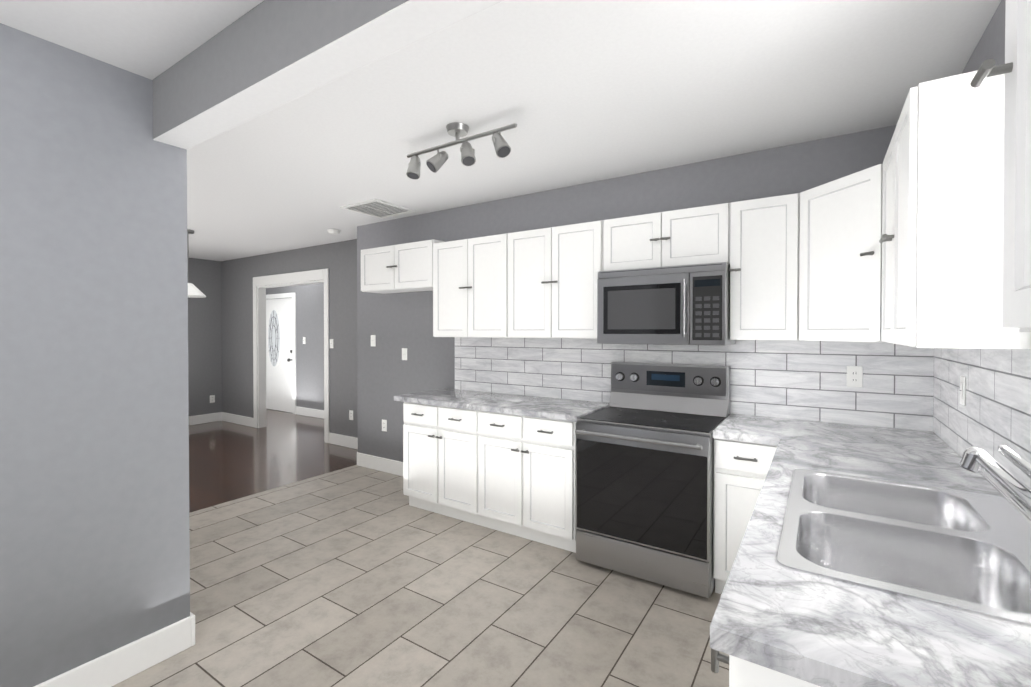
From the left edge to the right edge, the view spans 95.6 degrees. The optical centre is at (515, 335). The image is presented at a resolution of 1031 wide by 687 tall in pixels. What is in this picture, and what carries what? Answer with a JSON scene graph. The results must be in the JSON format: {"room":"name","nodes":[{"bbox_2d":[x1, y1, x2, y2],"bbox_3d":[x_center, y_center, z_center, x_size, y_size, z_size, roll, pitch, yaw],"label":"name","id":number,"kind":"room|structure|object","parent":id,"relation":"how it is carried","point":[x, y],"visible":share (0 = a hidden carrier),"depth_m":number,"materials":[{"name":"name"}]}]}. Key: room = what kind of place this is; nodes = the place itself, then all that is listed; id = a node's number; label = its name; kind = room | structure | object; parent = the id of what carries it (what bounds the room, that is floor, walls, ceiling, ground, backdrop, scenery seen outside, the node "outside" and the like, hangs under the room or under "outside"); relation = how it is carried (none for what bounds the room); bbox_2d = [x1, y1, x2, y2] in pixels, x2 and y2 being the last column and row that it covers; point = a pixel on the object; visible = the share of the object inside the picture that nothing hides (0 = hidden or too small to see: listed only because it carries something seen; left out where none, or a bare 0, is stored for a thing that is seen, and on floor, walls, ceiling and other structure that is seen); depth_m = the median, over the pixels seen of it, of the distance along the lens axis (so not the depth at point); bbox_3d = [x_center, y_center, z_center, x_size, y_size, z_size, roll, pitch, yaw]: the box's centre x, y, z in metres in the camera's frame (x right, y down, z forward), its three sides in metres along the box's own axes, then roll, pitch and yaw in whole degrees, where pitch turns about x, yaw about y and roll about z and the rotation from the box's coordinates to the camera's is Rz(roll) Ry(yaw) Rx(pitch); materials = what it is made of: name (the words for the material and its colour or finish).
{"room":"kitchen","nodes":[
{"label":"kitchen","id":0,"kind":"room"},
{"bbox_2d":[189,409,357,512],"bbox_3d":[-5.259,1.462,4.757,5.500,0.099,7.650,0,1,33],"label":"floor","id":1,"kind":"structure","parent":0,"point":[229,461],"depth_m":5.45,"materials":[{"name":"brown wood"}]},
{"bbox_2d":[152,0,503,149],"bbox_3d":[-0.372,-1.000,1.326,3.108,0.302,0.130,0,1,33],"label":"header beam","id":2,"kind":"structure","parent":0,"point":[264,56],"depth_m":1.54,"materials":[{"name":"grey paint"}]},
{"bbox_2d":[112,465,728,686],"bbox_3d":[-1.182,1.496,1.480,4.910,0.100,6.620,0,1,33],"label":"floor","id":3,"kind":"structure","parent":0,"point":[355,576],"depth_m":2.48,"materials":[{"name":"beige tile"}]},
{"bbox_2d":[403,402,575,552],"bbox_3d":[-0.123,0.982,3.668,1.565,0.883,0.646,0,1,33],"label":"base cabinet","id":4,"kind":"object","parent":3,"relation":"on","point":[515,475],"visible":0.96,"depth_m":3.36,"materials":[{"name":"white wood"}]},
{"bbox_2d":[394,388,609,421],"bbox_3d":[-0.140,0.518,3.677,1.673,0.040,0.625,0,1,33],"label":"countertop","id":5,"kind":"structure","parent":4,"relation":"on","point":[551,408],"depth_m":3.51,"materials":[{"name":"white stone"}]},
{"bbox_2d":[575,362,729,597],"bbox_3d":[0.869,0.813,2.959,0.790,1.235,0.725,0,1,33],"label":"electric range","id":6,"kind":"object","parent":3,"relation":"on","point":[645,475],"visible":0.98,"depth_m":2.75,"materials":[{"name":"silver metal"}]},
{"bbox_2d":[713,438,775,593],"bbox_3d":[1.394,0.992,2.700,0.365,0.884,0.608,0,1,33],"label":"base cabinet","id":7,"kind":"object","parent":3,"relation":"on","point":[741,468],"depth_m":2.50,"materials":[{"name":"white wood"}]},
{"bbox_2d":[713,414,781,444],"bbox_3d":[1.356,0.528,2.692,0.300,0.040,0.640,0,1,33],"label":"countertop","id":8,"kind":"structure","parent":7,"relation":"on","point":[736,427],"depth_m":2.57,"materials":[{"name":"white stone"}]},
{"bbox_2d":[715,650,820,686],"bbox_3d":[0.785,1.011,0.874,0.653,0.884,0.463,0,1,33],"label":"base cabinet","id":9,"kind":"object","parent":3,"relation":"on","point":[742,673],"depth_m":0.83,"materials":[{"name":"white wood"}]},
{"bbox_2d":[710,418,1003,686],"bbox_3d":[1.293,0.539,1.676,0.670,0.040,2.410,0,1,33],"label":"countertop","id":10,"kind":"structure","parent":9,"relation":"on","point":[771,612],"depth_m":1.42,"materials":[{"name":"white stone"}]},
{"bbox_2d":[777,469,1030,625],"bbox_3d":[1.084,0.613,1.288,0.579,0.190,0.894,0,1,33],"label":"double-bowl sink","id":11,"kind":"object","parent":10,"relation":"in","point":[966,550],"visible":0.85,"depth_m":1.29,"materials":[{"name":"silver metal"}]},
{"bbox_2d":[959,445,1030,523],"bbox_3d":[1.188,0.390,1.116,0.191,0.259,0.062,0,1,33],"label":"faucet","id":12,"kind":"object","parent":10,"relation":"on","point":[1010,488],"visible":1,"depth_m":1.11,"materials":[{"name":"silver metal"}]},
{"bbox_2d":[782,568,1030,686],"bbox_3d":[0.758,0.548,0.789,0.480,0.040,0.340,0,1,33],"label":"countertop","id":13,"kind":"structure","parent":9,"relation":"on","point":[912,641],"depth_m":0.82,"materials":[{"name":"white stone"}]},
{"bbox_2d":[0,0,1000,260],"bbox_3d":[-3.203,-1.202,3.388,10.410,0.145,7.650,0,1,33],"label":"ceiling","id":14,"kind":"structure","parent":0,"point":[578,92],"depth_m":2.24,"materials":[{"name":"white paint"}]},
{"bbox_2d":[187,229,205,297],"bbox_3d":[-3.691,-0.818,5.269,0.340,0.748,0.340,0,1,33],"label":"pendant lamp","id":15,"kind":"object","parent":14,"relation":"hanging from","point":[194,291],"visible":0.44,"depth_m":5.25,"materials":[{"name":"silver metal"}]},
{"bbox_2d":[327,229,340,234],"bbox_3d":[-2.043,-1.169,5.264,0.140,0.045,0.140,0,1,33],"label":"smoke detector","id":16,"kind":"object","parent":14,"relation":"attached to","point":[334,231],"visible":1,"depth_m":5.22,"materials":[{"name":"white plastic"}]},
{"bbox_2d":[340,199,415,218],"bbox_3d":[-1.272,-1.176,4.342,0.480,0.014,0.480,0,1,33],"label":"ceiling vent","id":17,"kind":"object","parent":14,"relation":"in","point":[377,208],"visible":1,"depth_m":4.32,"materials":[{"name":"white metal"}]},
{"bbox_2d":[406,122,516,179],"bbox_3d":[-0.324,-1.051,2.613,0.791,0.226,0.132,0,1,33],"label":"spotlight fixture","id":18,"kind":"object","parent":14,"relation":"attached to","point":[438,160],"visible":1,"depth_m":2.58,"materials":[{"name":"silver metal"}]},
{"bbox_2d":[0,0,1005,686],"bbox_3d":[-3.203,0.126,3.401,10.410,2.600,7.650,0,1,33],"label":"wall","id":19,"kind":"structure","parent":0,"point":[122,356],"depth_m":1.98,"materials":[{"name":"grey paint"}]},
{"bbox_2d":[34,612,194,686],"bbox_3d":[-2.474,1.384,0.684,0.016,0.140,3.576,0,1,33],"label":"baseboard","id":20,"kind":"structure","parent":19,"relation":"attached to","point":[119,665],"depth_m":1.97,"materials":[{"name":"white wood"}]},
{"bbox_2d":[189,412,221,424],"bbox_3d":[-6.530,1.340,4.989,0.016,0.140,6.350,0,1,33],"label":"baseboard","id":21,"kind":"structure","parent":19,"relation":"attached to","point":[212,417],"depth_m":7.43,"materials":[{"name":"white wood"}]},
{"bbox_2d":[210,395,214,402],"bbox_3d":[-4.879,1.013,7.521,0.008,0.120,0.075,0,1,33],"label":"outlet","id":22,"kind":"object","parent":19,"relation":"attached to","point":[212,398],"visible":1,"depth_m":7.52,"materials":[{"name":"white plastic"}]},
{"bbox_2d":[222,412,253,426],"bbox_3d":[-4.370,1.315,7.361,0.960,0.140,0.016,0,1,33],"label":"baseboard","id":23,"kind":"structure","parent":19,"relation":"attached to","point":[233,418],"depth_m":7.34,"materials":[{"name":"white wood"}]},
{"bbox_2d":[266,298,292,412],"bbox_3d":[-4.386,0.343,8.560,1.082,2.052,0.129,0,1,33],"label":"front door","id":24,"kind":"structure","parent":19,"relation":"in","point":[279,391],"depth_m":8.53,"materials":[{"name":"white paint"}]},
{"bbox_2d":[253,268,329,442],"bbox_3d":[-3.166,0.255,6.633,1.840,2.275,0.140,0,1,33],"label":"trim","id":25,"kind":"structure","parent":19,"relation":"attached to","point":[261,284],"depth_m":6.50,"materials":[{"name":"white wood"}]},
{"bbox_2d":[296,406,323,418],"bbox_3d":[-2.806,1.313,7.534,2.530,0.140,0.016,0,1,33],"label":"baseboard","id":26,"kind":"structure","parent":19,"relation":"attached to","point":[316,413],"depth_m":7.98,"materials":[{"name":"white wood"}]},
{"bbox_2d":[329,433,357,448],"bbox_3d":[-1.954,1.331,5.784,1.130,0.140,0.016,0,1,33],"label":"baseboard","id":27,"kind":"structure","parent":19,"relation":"attached to","point":[336,439],"depth_m":5.92,"materials":[{"name":"white wood"}]},
{"bbox_2d":[349,410,352,419],"bbox_3d":[-2.057,0.991,5.851,0.075,0.120,0.008,0,1,33],"label":"outlet","id":28,"kind":"object","parent":19,"relation":"attached to","point":[350,414],"visible":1,"depth_m":5.85,"materials":[{"name":"white plastic"}]},
{"bbox_2d":[371,335,375,345],"bbox_3d":[-1.508,0.050,4.944,0.075,0.120,0.010,0,1,33],"label":"light switch","id":29,"kind":"object","parent":19,"relation":"attached to","point":[373,340],"visible":1,"depth_m":4.93,"materials":[{"name":"white plastic"}]},
{"bbox_2d":[357,452,402,475],"bbox_3d":[-1.205,1.342,4.759,1.276,0.140,0.019,0,1,33],"label":"baseboard","id":30,"kind":"structure","parent":19,"relation":"attached to","point":[395,467],"depth_m":4.88,"materials":[{"name":"white wood"}]},
{"bbox_2d":[382,419,386,431],"bbox_3d":[-1.365,0.931,4.861,0.075,0.120,0.008,0,1,33],"label":"electrical outlet","id":31,"kind":"object","parent":19,"relation":"attached to","point":[384,425],"visible":1,"depth_m":4.86,"materials":[{"name":"white plastic"}]},
{"bbox_2d":[361,239,442,293],"bbox_3d":[-1.055,-0.642,4.445,0.958,0.415,0.336,0,1,33],"label":"upper cabinet","id":32,"kind":"object","parent":19,"relation":"attached to","point":[402,268],"visible":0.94,"depth_m":4.32,"materials":[{"name":"white wood"}]},
{"bbox_2d":[402,348,406,359],"bbox_3d":[-1.115,0.183,4.689,0.075,0.120,0.010,0,1,33],"label":"light switch","id":33,"kind":"object","parent":19,"relation":"attached to","point":[404,353],"visible":1,"depth_m":4.68,"materials":[{"name":"white plastic"}]},
{"bbox_2d":[433,233,508,337],"bbox_3d":[-0.324,-0.399,3.970,0.784,0.818,0.336,0,1,33],"label":"upper cabinet","id":34,"kind":"object","parent":19,"relation":"attached to","point":[470,287],"visible":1,"depth_m":3.84,"materials":[{"name":"white wood"}]},
{"bbox_2d":[508,220,602,337],"bbox_3d":[0.334,-0.395,3.540,0.785,0.818,0.336,0,1,33],"label":"upper cabinet","id":35,"kind":"object","parent":19,"relation":"attached to","point":[552,280],"visible":0.98,"depth_m":3.41,"materials":[{"name":"white wood"}]},
{"bbox_2d":[603,203,729,270],"bbox_3d":[1.004,-0.618,3.100,0.800,0.363,0.336,0,1,33],"label":"upper cabinet","id":36,"kind":"object","parent":19,"relation":"attached to","point":[694,235],"visible":0.96,"depth_m":2.96,"materials":[{"name":"white wood"}]},
{"bbox_2d":[597,262,735,345],"bbox_3d":[0.972,-0.189,3.053,0.794,0.482,0.439,0,1,33],"label":"microwave","id":37,"kind":"object","parent":36,"relation":"attached to","point":[680,305],"visible":0.98,"depth_m":2.88,"materials":[{"name":"silver metal"}]},
{"bbox_2d":[455,337,930,430],"bbox_3d":[0.841,0.245,3.414,3.350,0.519,0.008,0,1,33],"label":"tile backsplash","id":38,"kind":"structure","parent":19,"relation":"attached to","point":[909,387],"depth_m":2.95,"materials":[{"name":"tile"}]},
{"bbox_2d":[847,366,862,386],"bbox_3d":[1.946,0.233,2.682,0.075,0.120,0.008,0,1,33],"label":"outlet","id":39,"kind":"object","parent":38,"relation":"attached to","point":[854,376],"visible":1,"depth_m":2.68,"materials":[{"name":"white plastic"}]},
{"bbox_2d":[729,193,799,339],"bbox_3d":[1.488,-0.387,2.787,0.352,0.818,0.336,0,1,33],"label":"upper cabinet","id":40,"kind":"object","parent":19,"relation":"attached to","point":[764,269],"visible":0.98,"depth_m":2.68,"materials":[{"name":"white wood"}]},
{"bbox_2d":[799,164,883,341],"bbox_3d":[1.803,-0.383,2.390,0.607,0.818,0.639,0,1,33],"label":"upper cabinet","id":41,"kind":"object","parent":19,"relation":"attached to","point":[840,261],"visible":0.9,"depth_m":2.33,"materials":[{"name":"white wood"}]},
{"bbox_2d":[879,70,1030,348],"bbox_3d":[1.546,-0.376,1.726,0.312,0.818,0.787,0,1,33],"label":"upper cabinet","id":42,"kind":"object","parent":19,"relation":"attached to","point":[941,240],"visible":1,"depth_m":1.41,"materials":[{"name":"white wood"}]},
{"bbox_2d":[927,348,1030,489],"bbox_3d":[1.576,0.265,1.482,0.008,0.519,2.400,0,1,33],"label":"tile backsplash","id":43,"kind":"structure","parent":19,"relation":"attached to","point":[996,412],"depth_m":1.72,"materials":[{"name":"tile"}]},
{"bbox_2d":[960,376,965,405],"bbox_3d":[1.885,0.231,1.973,0.010,0.120,0.075,0,1,33],"label":"light switch","id":44,"kind":"object","parent":43,"relation":"attached to","point":[962,390],"visible":1,"depth_m":1.95,"materials":[{"name":"white plastic"}]},
{"bbox_2d":[970,0,1030,331],"bbox_3d":[0.671,-0.388,0.386,0.312,0.770,0.620,0,1,33],"label":"upper cabinet","id":45,"kind":"object","parent":19,"relation":"attached to","point":[1015,68],"visible":1,"depth_m":0.66,"materials":[{"name":"white wood"}]}
]}

